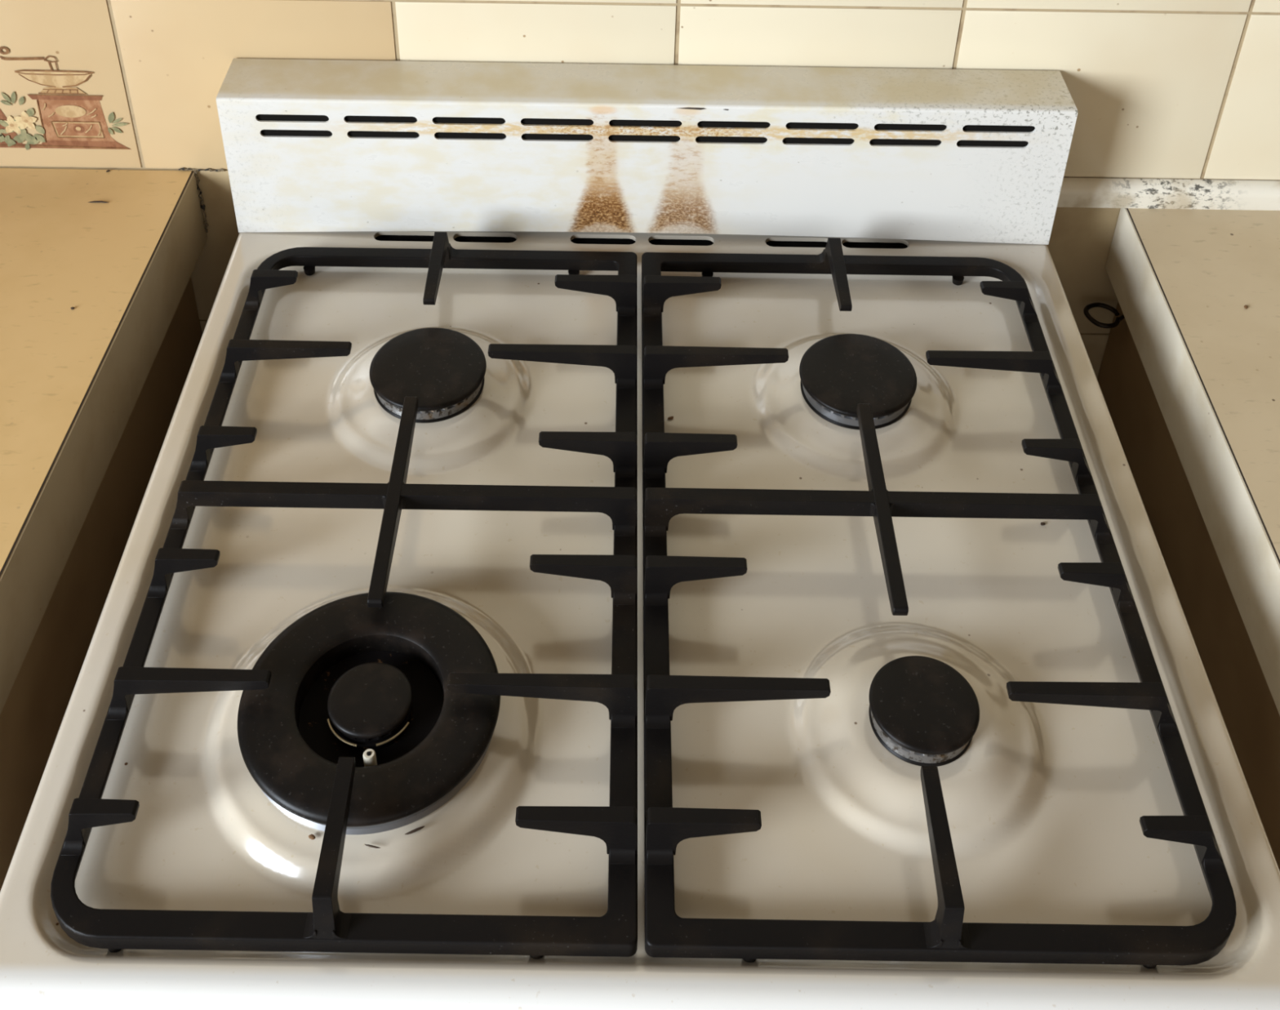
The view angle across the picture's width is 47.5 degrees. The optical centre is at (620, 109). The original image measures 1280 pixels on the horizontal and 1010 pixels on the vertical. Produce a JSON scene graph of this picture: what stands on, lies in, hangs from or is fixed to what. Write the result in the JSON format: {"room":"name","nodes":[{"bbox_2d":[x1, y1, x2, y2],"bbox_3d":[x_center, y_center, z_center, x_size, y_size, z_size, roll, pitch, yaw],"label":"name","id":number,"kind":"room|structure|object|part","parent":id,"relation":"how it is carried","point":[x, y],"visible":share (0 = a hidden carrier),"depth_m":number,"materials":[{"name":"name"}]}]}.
{"room":"kitchen","nodes":[
{"label":"kitchen","id":0,"kind":"room"},
{"bbox_2d":[0,0,1279,378],"bbox_3d":[-0.026,-0.260,0.977,3.496,2.500,0.121,1,34,0],"label":"wall","id":1,"kind":"structure","parent":0,"point":[1158,89],"depth_m":1.05,"materials":[{"name":"tile"}]},
{"bbox_2d":[0,0,141,168],"bbox_3d":[-0.465,-0.018,1.071,0.199,0.149,0.003,1,34,0],"label":"tile","id":2,"kind":"structure","parent":1,"relation":"attached to","point":[64,102],"depth_m":1.07,"materials":[{"name":"beige tile"}]},
{"bbox_2d":[4,115,20,133],"bbox_3d":[-0.456,0.011,1.089,0.017,0.016,0.001,1,34,0],"label":"flower","id":3,"kind":"object","parent":2,"relation":"on","point":[12,123],"depth_m":1.09,"materials":[{"name":"beige tile"}]},
{"bbox_2d":[13,111,36,129],"bbox_3d":[-0.444,0.008,1.087,0.018,0.017,0.001,1,34,0],"label":"flower","id":4,"kind":"object","parent":2,"relation":"on","point":[23,120],"depth_m":1.09,"materials":[{"name":"beige tile"}]},
{"bbox_2d":[16,71,91,87],"bbox_3d":[-0.414,-0.022,1.067,0.056,0.014,0.001,1,34,0],"label":"bowl","id":5,"kind":"object","parent":2,"relation":"on","point":[24,78],"depth_m":1.07,"materials":[{"name":"beige tile"}]},
{"bbox_3d":[-0.410,-0.009,1.076,0.056,0.004,0.001,1,34,0],"label":"mill lid","id":6,"kind":"part","parent":2,"relation":"part of","materials":[{"name":"brown tile"}]},
{"bbox_2d":[51,121,103,137],"bbox_3d":[-0.407,0.015,1.092,0.037,0.014,0.001,1,34,0],"label":"drawer","id":7,"kind":"object","parent":2,"relation":"in","point":[59,129],"depth_m":1.09,"materials":[{"name":"brown tile"}]},
{"bbox_3d":[-0.406,0.015,1.091,0.008,0.007,0.001,1,34,0],"label":"drawer knob","id":8,"kind":"part","parent":2,"relation":"part of","materials":[{"name":"beige tile"}]},
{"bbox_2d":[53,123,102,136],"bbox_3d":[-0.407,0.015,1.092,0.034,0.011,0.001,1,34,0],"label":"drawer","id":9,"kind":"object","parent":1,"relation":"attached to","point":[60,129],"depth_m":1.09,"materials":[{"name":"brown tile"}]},
{"bbox_2d":[1057,177,1279,210],"bbox_3d":[1.019,0.074,1.110,1.396,0.021,0.010,1,34,0],"label":"trim","id":10,"kind":"structure","parent":1,"relation":"attached to","point":[1097,193],"depth_m":1.11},
{"bbox_3d":[-0.008,1.710,0.321,5.200,0.050,3.356,1,34,0],"label":"floor","id":11,"kind":"structure","parent":0,"visible":0},
{"bbox_2d":[0,276,202,890],"bbox_3d":[-0.847,0.616,1.133,0.988,0.849,0.604,1,34,0],"label":"base cabinet","id":12,"kind":"object","parent":11,"relation":"on","point":[33,713],"visible":0.02,"depth_m":0.94,"materials":[{"name":"brown wood"}]},
{"bbox_2d":[0,167,223,714],"bbox_3d":[-0.821,0.236,0.875,1.029,0.069,0.616,1,34,0],"label":"countertop","id":13,"kind":"structure","parent":12,"relation":"on","point":[72,381],"depth_m":0.97,"materials":[{"name":"laminate"}]},
{"bbox_2d":[88,200,107,203],"bbox_3d":[-0.386,0.069,1.077,0.016,0.001,0.002,1,34,0],"label":"splinter","id":14,"kind":"object","parent":13,"relation":"on","point":[92,201],"visible":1,"depth_m":1.08,"materials":[{"name":"brown"}]},
{"bbox_2d":[0,58,1279,1009],"bbox_3d":[0.010,0.557,1.087,0.600,1.018,0.596,1,34,0],"label":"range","id":15,"kind":"object","parent":11,"relation":"on","point":[1045,803],"depth_m":0.81,"materials":[{"name":"metal"}]},
{"bbox_2d":[308,833,315,839],"bbox_3d":[-0.146,0.345,0.690,0.003,0.001,0.003,29,43,35],"label":"crumb","id":16,"kind":"object","parent":15,"relation":"on","point":[311,836],"visible":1,"depth_m":0.69,"materials":[{"name":"brown food"}]},
{"bbox_3d":[-0.124,0.231,0.843,0.269,0.042,0.484,1,34,0],"label":"pan grate","id":17,"kind":"part","parent":15,"relation":"part of","materials":[{"name":"black metal"}]},
{"bbox_3d":[-0.127,0.303,0.739,0.132,0.017,0.132,1,34,0],"label":"wok burner","id":18,"kind":"part","parent":15,"relation":"part of","materials":[{"name":"black metal"}]},
{"bbox_2d":[298,650,444,766],"bbox_3d":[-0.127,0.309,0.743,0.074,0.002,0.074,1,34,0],"label":"burner","id":19,"kind":"object","parent":15,"relation":"on","point":[317,728],"depth_m":0.74,"materials":[{"name":"black metal"}]},
{"bbox_2d":[364,844,380,848],"bbox_3d":[-0.117,0.348,0.686,0.008,0.001,0.001,8,34,10],"label":"crumb","id":20,"kind":"object","parent":15,"relation":"on","point":[368,845],"visible":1,"depth_m":0.69,"materials":[{"name":"brown"}]},
{"bbox_3d":[-0.127,0.305,0.741,0.126,0.012,0.126,1,34,0],"label":"burner","id":21,"kind":"part","parent":15,"relation":"part of","materials":[{"name":"metal"}]},
{"bbox_2d":[404,826,424,834],"bbox_3d":[-0.098,0.344,0.693,0.010,0.001,0.001,-15,37,-22],"label":"crumb","id":22,"kind":"object","parent":15,"relation":"on","point":[421,827],"visible":1,"depth_m":0.69,"materials":[{"name":"brown"}]},
{"bbox_3d":[-0.123,0.171,0.937,0.075,0.016,0.075,1,34,0],"label":"gas burner","id":23,"kind":"part","parent":15,"relation":"part of","materials":[{"name":"black metal"}]},
{"bbox_3d":[0.152,0.175,0.937,0.075,0.016,0.075,1,34,0],"label":"gas burner","id":24,"kind":"part","parent":15,"relation":"part of","materials":[{"name":"black metal"}]},
{"bbox_3d":[0.154,0.306,0.740,0.055,0.016,0.055,1,34,0],"label":"gas burner","id":25,"kind":"part","parent":15,"relation":"part of","materials":[{"name":"black metal"}]},
{"bbox_3d":[0.149,0.235,0.843,0.271,0.042,0.484,1,34,0],"label":"pan grate","id":26,"kind":"part","parent":15,"relation":"part of","materials":[{"name":"black metal"}]},
{"bbox_2d":[1097,302,1279,870],"bbox_3d":[0.877,0.648,1.135,0.964,0.833,0.604,1,34,0],"label":"base cabinet","id":27,"kind":"object","parent":11,"relation":"on","point":[1249,711],"visible":0.02,"depth_m":1.01,"materials":[{"name":"brown wood"}]},
{"bbox_2d":[1083,302,1124,328],"bbox_3d":[0.384,0.164,1.159,0.029,0.006,0.029,29,43,35],"label":"ring","id":28,"kind":"object","parent":27,"relation":"attached to","point":[1117,319],"visible":0.98,"depth_m":1.16,"materials":[{"name":"black rubber"}]},
{"bbox_2d":[1105,208,1279,715],"bbox_3d":[0.868,0.276,0.882,0.992,0.066,0.614,1,34,0],"label":"countertop","id":29,"kind":"structure","parent":27,"relation":"on","point":[1182,281],"depth_m":0.99,"materials":[{"name":"laminate"}]}
]}

